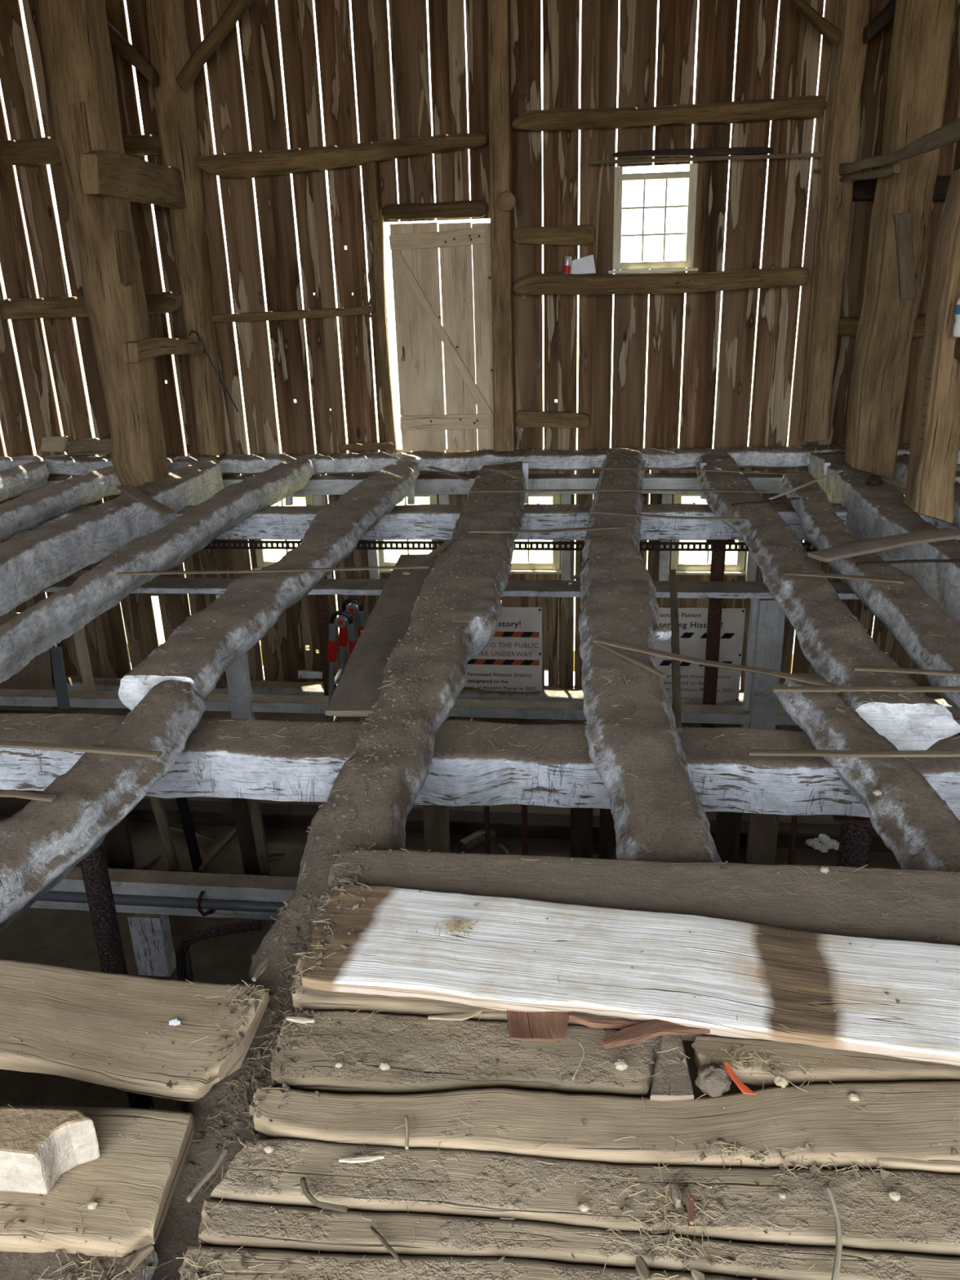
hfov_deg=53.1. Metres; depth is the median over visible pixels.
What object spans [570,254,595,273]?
card
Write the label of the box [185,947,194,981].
pipe
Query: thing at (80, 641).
board
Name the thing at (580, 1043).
dry stalk
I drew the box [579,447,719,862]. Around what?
joist
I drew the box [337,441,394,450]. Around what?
board
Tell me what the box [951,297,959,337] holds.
plastic bottle
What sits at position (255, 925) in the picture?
pipe
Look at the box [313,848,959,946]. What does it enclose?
plank
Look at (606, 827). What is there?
upright
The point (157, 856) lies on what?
stick
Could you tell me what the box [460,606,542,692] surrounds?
sign
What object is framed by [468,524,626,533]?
lath
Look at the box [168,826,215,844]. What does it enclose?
stick
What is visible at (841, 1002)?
board
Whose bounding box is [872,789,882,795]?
pebble
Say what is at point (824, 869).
pebble
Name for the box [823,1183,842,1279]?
dry stalk
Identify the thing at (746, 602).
stud
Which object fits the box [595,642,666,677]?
lath
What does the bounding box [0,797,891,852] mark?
curb
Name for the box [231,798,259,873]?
upright
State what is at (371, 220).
rope
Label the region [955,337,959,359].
cleat
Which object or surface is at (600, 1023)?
splinter
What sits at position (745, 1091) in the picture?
ribbon
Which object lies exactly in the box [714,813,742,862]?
upright
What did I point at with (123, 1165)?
plank
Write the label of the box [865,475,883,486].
lump
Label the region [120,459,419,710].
joist
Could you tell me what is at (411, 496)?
board
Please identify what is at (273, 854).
stick
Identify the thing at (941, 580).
log beam
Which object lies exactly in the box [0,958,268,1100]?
plank
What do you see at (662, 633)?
stub
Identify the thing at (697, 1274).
splinter
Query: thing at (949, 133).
rail
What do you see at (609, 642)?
lath
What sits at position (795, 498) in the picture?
lath
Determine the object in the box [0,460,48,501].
joist
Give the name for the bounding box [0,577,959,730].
wooden frame
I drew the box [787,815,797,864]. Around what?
upright
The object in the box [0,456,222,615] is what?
wooden beam
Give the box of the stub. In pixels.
[653,626,671,641]
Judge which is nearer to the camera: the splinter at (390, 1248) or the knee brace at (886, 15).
the splinter at (390, 1248)
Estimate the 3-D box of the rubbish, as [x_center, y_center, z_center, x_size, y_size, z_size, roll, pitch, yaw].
[2.694,1.579,7.529,0.279,0.114,0.191,1,21,7]
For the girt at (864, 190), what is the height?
0.211 m
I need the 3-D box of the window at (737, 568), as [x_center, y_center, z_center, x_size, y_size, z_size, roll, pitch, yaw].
[2.339,-1.096,9.804,0.826,0.870,0.125,1,21,7]
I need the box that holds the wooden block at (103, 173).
[80,151,186,208]
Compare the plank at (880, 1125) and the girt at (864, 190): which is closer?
the plank at (880, 1125)
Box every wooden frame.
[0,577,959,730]
[31,866,297,977]
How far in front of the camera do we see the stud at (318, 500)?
10.05 m
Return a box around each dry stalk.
[186,1146,229,1202]
[300,1177,347,1212]
[404,1115,408,1150]
[572,1040,585,1079]
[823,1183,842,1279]
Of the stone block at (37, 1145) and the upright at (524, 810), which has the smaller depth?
the stone block at (37, 1145)
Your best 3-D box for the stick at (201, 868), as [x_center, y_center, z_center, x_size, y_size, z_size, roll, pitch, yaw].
[-2.110,1.686,7.773,0.040,0.045,0.626,4,21,14]
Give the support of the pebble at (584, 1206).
on the plank at (925, 1221)
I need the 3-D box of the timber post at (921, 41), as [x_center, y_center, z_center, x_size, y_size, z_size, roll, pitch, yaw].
[3.266,-3.099,7.518,0.417,3.643,0.397,1,21,7]
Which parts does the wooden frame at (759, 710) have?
stall post, rail, rail, stall post, stall post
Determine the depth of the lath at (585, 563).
5.69 m
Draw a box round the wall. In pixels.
[0,0,959,696]
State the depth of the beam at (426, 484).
9.61 m
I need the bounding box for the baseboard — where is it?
[65,436,111,454]
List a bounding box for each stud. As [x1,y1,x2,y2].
[313,494,332,578]
[365,160,381,222]
[366,539,380,578]
[438,493,450,551]
[560,493,571,580]
[657,493,672,581]
[739,598,751,690]
[744,493,762,581]
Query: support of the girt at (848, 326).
attached to the wall
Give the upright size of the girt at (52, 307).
0.233 m
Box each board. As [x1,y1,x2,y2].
[0,612,53,711]
[49,646,70,709]
[73,626,95,690]
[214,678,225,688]
[285,492,293,505]
[297,670,322,678]
[302,884,959,1065]
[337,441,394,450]
[372,208,396,449]
[407,485,414,504]
[512,224,594,245]
[515,409,590,428]
[522,462,528,503]
[612,146,773,157]
[700,462,706,498]
[807,527,959,562]
[813,168,822,173]
[823,462,831,492]
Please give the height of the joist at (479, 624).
0.307 m
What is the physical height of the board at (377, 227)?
2.257 m
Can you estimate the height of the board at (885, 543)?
0.027 m
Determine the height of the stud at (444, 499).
1.007 m
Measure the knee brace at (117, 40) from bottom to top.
0.675 m
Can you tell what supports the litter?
on the deck
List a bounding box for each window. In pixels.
[253,494,313,569]
[377,493,439,573]
[509,493,560,573]
[608,163,697,273]
[668,493,746,575]
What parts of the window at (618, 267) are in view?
sill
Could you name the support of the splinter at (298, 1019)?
on the plank at (493, 1060)
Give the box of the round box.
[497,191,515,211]
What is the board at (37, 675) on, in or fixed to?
on the floor
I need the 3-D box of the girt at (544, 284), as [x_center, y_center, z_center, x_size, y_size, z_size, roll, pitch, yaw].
[1.655,-3.320,8.909,2.703,0.205,0.246,1,21,7]
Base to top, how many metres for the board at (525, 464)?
0.383 m
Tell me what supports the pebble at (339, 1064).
on the plank at (493, 1060)
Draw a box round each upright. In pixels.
[102,818,134,867]
[148,795,180,870]
[175,796,202,871]
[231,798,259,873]
[246,798,271,874]
[422,804,450,852]
[484,804,489,853]
[521,807,528,855]
[570,807,593,857]
[599,806,613,858]
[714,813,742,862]
[745,814,778,864]
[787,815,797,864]
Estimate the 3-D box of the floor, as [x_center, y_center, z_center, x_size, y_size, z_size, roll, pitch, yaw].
[-0.642,3.431,3.492,22.000,0.250,15.900,1,21,7]
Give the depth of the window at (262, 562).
10.45 m
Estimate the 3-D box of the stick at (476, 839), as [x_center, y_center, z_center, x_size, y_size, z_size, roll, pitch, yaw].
[-0.020,1.619,7.785,0.317,0.114,0.120,-18,26,-37]
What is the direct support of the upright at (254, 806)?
on the floor
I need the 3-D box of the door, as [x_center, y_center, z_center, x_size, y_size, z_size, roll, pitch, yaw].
[-0.335,-2.923,9.400,1.003,2.137,0.063,1,21,7]
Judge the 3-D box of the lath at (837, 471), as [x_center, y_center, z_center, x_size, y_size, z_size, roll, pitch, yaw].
[2.570,-1.224,7.537,0.036,0.014,1.310,16,27,39]
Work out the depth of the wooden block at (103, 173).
7.93 m
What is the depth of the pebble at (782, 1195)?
1.71 m
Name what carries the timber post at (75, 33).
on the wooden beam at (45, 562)
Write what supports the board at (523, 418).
attached to the wall
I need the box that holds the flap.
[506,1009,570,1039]
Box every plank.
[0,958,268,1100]
[0,1104,196,1257]
[0,1249,158,1279]
[180,1245,733,1279]
[197,1200,959,1279]
[209,1138,959,1258]
[253,1081,959,1171]
[271,1009,660,1096]
[293,956,711,1041]
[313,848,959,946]
[325,554,438,716]
[692,1034,959,1086]
[875,1157,959,1175]
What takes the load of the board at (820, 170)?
attached to the wall post at (842, 118)
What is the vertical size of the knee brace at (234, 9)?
0.695 m
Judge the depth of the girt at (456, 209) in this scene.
8.85 m
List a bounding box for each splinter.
[126,1244,153,1272]
[252,957,269,982]
[287,1015,315,1022]
[337,1155,384,1162]
[360,614,404,632]
[369,1225,407,1266]
[428,1008,481,1021]
[568,1013,642,1029]
[601,1020,708,1048]
[635,1255,651,1279]
[669,1181,683,1207]
[684,1186,693,1225]
[690,1266,706,1279]
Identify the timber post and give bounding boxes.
[37,0,168,488]
[844,0,955,478]
[902,168,959,524]
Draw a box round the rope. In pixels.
[367,218,373,317]
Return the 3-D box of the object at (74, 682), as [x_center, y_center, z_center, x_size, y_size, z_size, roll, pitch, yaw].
[1.099,0.604,10.115,11.812,0.213,0.261,1,21,7]
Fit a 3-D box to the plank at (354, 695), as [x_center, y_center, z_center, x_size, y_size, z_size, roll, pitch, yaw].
[-0.566,-0.182,6.198,0.340,0.338,3.746,-1,21,2]
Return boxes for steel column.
[40,792,154,1108]
[300,539,336,720]
[701,540,735,728]
[817,814,873,1171]
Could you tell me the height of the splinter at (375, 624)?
0.022 m
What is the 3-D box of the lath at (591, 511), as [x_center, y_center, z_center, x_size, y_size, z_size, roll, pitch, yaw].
[1.306,-0.865,6.714,1.096,0.014,0.107,5,22,17]
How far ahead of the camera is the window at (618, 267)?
8.84 m
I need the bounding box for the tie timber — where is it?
[121,337,204,362]
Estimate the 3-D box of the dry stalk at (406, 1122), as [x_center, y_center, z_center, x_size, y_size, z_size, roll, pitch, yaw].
[-0.140,0.947,1.849,0.009,0.006,0.074,-3,21,-4]
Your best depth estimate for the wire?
9.42 m
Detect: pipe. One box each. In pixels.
[175,919,262,980]
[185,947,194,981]
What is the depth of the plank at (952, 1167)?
1.77 m
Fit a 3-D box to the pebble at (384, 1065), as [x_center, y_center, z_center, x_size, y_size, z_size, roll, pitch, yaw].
[-0.200,0.893,2.016,0.024,0.016,0.022,1,21,7]
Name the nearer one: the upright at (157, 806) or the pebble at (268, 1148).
the pebble at (268, 1148)
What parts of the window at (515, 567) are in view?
sill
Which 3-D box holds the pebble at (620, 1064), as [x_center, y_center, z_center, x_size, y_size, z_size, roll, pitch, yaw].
[0.293,0.884,2.001,0.030,0.020,0.026,1,21,7]
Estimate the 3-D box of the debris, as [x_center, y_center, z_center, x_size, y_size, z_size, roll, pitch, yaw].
[-0.564,-0.249,5.754,8.519,0.590,8.742,1,21,7]
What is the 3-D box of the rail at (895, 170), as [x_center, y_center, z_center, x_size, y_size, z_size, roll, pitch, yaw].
[3.039,-3.674,7.618,0.062,0.134,1.948,1,21,7]
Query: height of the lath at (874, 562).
0.014 m
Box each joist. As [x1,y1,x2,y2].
[0,458,315,683]
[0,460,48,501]
[0,467,120,541]
[0,681,204,934]
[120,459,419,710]
[151,461,524,1279]
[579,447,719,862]
[694,449,959,750]
[774,671,959,871]
[780,470,959,712]
[890,453,959,529]
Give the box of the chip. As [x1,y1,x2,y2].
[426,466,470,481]
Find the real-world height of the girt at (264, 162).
0.268 m
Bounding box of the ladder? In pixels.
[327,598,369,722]
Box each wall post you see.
[146,0,227,456]
[487,0,515,452]
[799,0,870,442]
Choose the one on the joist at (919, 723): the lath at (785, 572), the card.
the lath at (785, 572)
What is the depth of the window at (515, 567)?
10.12 m
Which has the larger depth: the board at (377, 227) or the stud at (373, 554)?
the stud at (373, 554)
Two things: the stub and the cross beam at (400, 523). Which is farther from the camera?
the cross beam at (400, 523)
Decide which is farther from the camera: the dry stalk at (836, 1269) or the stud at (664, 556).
the stud at (664, 556)
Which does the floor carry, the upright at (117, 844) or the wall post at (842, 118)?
the upright at (117, 844)
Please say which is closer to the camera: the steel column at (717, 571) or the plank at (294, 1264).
the plank at (294, 1264)
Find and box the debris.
[0,443,959,1279]
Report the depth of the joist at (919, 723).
4.71 m
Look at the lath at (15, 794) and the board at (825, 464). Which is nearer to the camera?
the lath at (15, 794)
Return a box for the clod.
[694,1062,731,1096]
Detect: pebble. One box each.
[86,1199,97,1209]
[263,1144,274,1153]
[334,1061,343,1068]
[379,1061,390,1070]
[578,1201,590,1212]
[613,1057,628,1071]
[773,1074,789,1088]
[778,1191,786,1198]
[819,866,829,873]
[848,1092,860,1101]
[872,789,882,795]
[888,1189,900,1200]
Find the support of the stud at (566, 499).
attached to the wall
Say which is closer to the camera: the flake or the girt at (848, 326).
the flake
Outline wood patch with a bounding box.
[650,1035,693,1099]
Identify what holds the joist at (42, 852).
on the cross beam at (519, 775)
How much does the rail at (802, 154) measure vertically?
0.056 m
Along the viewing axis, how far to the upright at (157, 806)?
7.46 m
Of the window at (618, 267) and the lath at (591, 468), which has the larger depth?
the window at (618, 267)
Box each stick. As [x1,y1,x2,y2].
[116,484,174,515]
[142,853,160,870]
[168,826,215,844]
[197,826,236,872]
[267,850,284,857]
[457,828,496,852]
[498,844,510,853]
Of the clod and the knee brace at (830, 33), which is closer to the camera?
the clod
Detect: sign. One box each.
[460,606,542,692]
[655,607,745,704]
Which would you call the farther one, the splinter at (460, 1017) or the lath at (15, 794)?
the lath at (15, 794)
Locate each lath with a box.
[0,740,161,757]
[0,790,57,802]
[115,564,429,575]
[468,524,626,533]
[471,488,767,492]
[568,558,588,584]
[590,466,795,475]
[590,510,748,519]
[593,637,834,686]
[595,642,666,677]
[731,497,799,506]
[746,749,959,756]
[768,470,843,499]
[771,686,959,692]
[783,570,903,583]
[852,665,959,676]
[854,558,959,565]
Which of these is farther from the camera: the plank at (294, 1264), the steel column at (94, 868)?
the steel column at (94, 868)
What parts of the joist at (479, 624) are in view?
slat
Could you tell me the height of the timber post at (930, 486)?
2.145 m
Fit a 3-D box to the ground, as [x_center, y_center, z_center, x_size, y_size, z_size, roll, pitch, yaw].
[7.690,-19.251,61.711,160.000,0.250,110.050,1,21,7]
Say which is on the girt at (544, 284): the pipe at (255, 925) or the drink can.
the drink can
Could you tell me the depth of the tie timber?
8.38 m
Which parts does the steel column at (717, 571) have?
cap plate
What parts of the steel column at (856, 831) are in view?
cap plate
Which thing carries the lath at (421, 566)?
on the joist at (202, 665)
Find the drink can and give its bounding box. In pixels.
[563,255,571,274]
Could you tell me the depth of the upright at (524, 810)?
7.07 m
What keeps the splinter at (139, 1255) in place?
on the plank at (28, 1260)
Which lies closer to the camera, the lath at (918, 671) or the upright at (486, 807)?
the lath at (918, 671)
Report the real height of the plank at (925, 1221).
0.056 m
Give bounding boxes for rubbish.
[805,834,839,852]
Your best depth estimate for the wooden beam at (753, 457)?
9.55 m
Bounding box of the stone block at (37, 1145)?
[0,1107,102,1191]
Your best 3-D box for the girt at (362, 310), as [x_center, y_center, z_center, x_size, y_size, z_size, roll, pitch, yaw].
[-1.892,-3.211,9.478,1.725,0.117,0.104,1,21,7]
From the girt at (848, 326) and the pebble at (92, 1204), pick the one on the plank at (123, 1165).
the pebble at (92, 1204)
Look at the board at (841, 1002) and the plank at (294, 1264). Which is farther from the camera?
the board at (841, 1002)
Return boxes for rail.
[588,152,825,164]
[838,115,959,175]
[840,164,901,181]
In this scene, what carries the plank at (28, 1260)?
on the joist at (479, 624)
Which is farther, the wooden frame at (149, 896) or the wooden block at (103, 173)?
the wooden block at (103, 173)
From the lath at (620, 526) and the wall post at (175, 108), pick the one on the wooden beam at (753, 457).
the wall post at (175, 108)
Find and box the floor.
[0,679,901,1170]
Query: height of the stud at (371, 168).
0.573 m
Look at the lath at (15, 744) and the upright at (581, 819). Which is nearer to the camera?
the lath at (15, 744)
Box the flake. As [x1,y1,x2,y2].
[168,1018,180,1026]
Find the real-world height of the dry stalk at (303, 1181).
0.009 m
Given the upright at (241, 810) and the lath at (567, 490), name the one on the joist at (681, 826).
the lath at (567, 490)
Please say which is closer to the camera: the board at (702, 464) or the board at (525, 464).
the board at (702, 464)
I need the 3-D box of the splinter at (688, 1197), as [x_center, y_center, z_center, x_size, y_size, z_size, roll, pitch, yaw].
[0.369,0.996,1.691,0.014,0.010,0.071,1,21,7]
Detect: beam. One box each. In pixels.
[0,714,959,817]
[4,503,959,541]
[17,471,959,495]
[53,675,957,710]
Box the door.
[388,222,493,451]
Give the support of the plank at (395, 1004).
on the joist at (479, 624)
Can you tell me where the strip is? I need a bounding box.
[669,569,681,732]
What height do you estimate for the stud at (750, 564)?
1.008 m
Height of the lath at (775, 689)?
0.014 m
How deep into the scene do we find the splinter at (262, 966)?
2.28 m
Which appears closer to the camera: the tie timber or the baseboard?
the tie timber
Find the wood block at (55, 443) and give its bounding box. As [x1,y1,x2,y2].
[40,435,68,452]
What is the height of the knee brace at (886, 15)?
0.318 m
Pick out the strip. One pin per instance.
(676, 676)
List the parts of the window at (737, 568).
sill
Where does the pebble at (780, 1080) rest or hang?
on the plank at (880, 1125)
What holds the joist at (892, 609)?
on the cross beam at (400, 523)
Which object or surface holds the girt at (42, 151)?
attached to the wall
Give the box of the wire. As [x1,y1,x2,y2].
[188,329,239,412]
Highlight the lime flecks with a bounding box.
[22,446,959,1268]
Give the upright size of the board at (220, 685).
0.814 m
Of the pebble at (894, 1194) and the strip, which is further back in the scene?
the strip
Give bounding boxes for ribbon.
[724,1062,757,1096]
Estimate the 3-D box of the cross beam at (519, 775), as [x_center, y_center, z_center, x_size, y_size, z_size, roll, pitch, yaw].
[-0.409,0.538,4.215,8.235,0.303,0.376,1,21,7]
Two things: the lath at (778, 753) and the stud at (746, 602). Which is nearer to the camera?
the lath at (778, 753)
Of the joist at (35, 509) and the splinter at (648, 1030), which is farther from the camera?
the joist at (35, 509)
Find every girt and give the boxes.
[1,133,161,165]
[2,291,182,319]
[195,133,488,177]
[212,306,373,322]
[382,200,488,220]
[511,95,826,133]
[512,266,810,295]
[838,315,926,337]
[852,177,949,201]
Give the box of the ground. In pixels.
[0,303,874,672]
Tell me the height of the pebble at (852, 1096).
0.014 m
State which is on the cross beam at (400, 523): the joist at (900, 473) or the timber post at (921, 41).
the joist at (900, 473)
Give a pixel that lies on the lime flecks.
(764, 446)
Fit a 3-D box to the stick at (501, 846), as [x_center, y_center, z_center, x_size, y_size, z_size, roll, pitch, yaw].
[0.197,1.672,7.629,0.040,0.044,0.168,-10,22,-21]
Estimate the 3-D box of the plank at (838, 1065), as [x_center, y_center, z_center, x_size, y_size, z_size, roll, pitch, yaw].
[0.825,0.900,2.009,0.749,0.053,0.107,1,21,7]
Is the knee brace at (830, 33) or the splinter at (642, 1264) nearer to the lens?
the splinter at (642, 1264)
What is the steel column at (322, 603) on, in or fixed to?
on the floor
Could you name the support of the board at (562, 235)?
attached to the wall
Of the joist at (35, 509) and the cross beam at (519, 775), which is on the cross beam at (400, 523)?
the joist at (35, 509)
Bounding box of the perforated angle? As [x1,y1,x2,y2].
[202,540,816,551]
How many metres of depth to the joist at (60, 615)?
6.31 m
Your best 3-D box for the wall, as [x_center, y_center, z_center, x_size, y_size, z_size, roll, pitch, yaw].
[-0.240,-3.158,9.364,15.196,8.000,0.034,1,21,7]
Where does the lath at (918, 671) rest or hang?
on the joist at (919, 723)
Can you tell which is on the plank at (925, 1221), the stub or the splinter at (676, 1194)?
the splinter at (676, 1194)
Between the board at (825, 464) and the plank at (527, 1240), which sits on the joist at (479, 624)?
the plank at (527, 1240)
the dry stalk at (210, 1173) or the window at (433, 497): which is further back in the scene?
the window at (433, 497)
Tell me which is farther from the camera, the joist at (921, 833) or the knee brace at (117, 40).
the knee brace at (117, 40)
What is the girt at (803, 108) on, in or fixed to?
attached to the wall
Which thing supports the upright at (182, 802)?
on the floor
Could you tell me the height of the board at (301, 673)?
0.084 m
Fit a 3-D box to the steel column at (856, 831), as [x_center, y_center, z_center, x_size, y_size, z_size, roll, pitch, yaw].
[1.615,1.715,4.396,0.248,2.195,0.248,1,21,7]
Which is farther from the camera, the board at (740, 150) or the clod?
the board at (740, 150)
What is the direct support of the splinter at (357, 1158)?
on the plank at (925, 1221)
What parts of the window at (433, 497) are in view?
sill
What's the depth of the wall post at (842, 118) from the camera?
8.40 m
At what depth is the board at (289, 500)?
9.15 m
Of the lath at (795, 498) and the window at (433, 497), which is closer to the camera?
the lath at (795, 498)
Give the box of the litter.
[0,442,959,1279]
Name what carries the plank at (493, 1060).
on the joist at (479, 624)
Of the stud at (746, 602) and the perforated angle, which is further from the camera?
the stud at (746, 602)
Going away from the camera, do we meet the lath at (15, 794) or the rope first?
the lath at (15, 794)
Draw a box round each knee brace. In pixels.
[107,20,158,85]
[174,0,252,92]
[789,0,840,47]
[862,0,896,44]
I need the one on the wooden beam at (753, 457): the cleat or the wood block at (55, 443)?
the wood block at (55, 443)
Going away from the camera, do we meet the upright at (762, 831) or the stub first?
the stub
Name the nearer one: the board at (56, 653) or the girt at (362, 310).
the board at (56, 653)
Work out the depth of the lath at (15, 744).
3.58 m
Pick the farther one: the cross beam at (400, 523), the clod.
the cross beam at (400, 523)

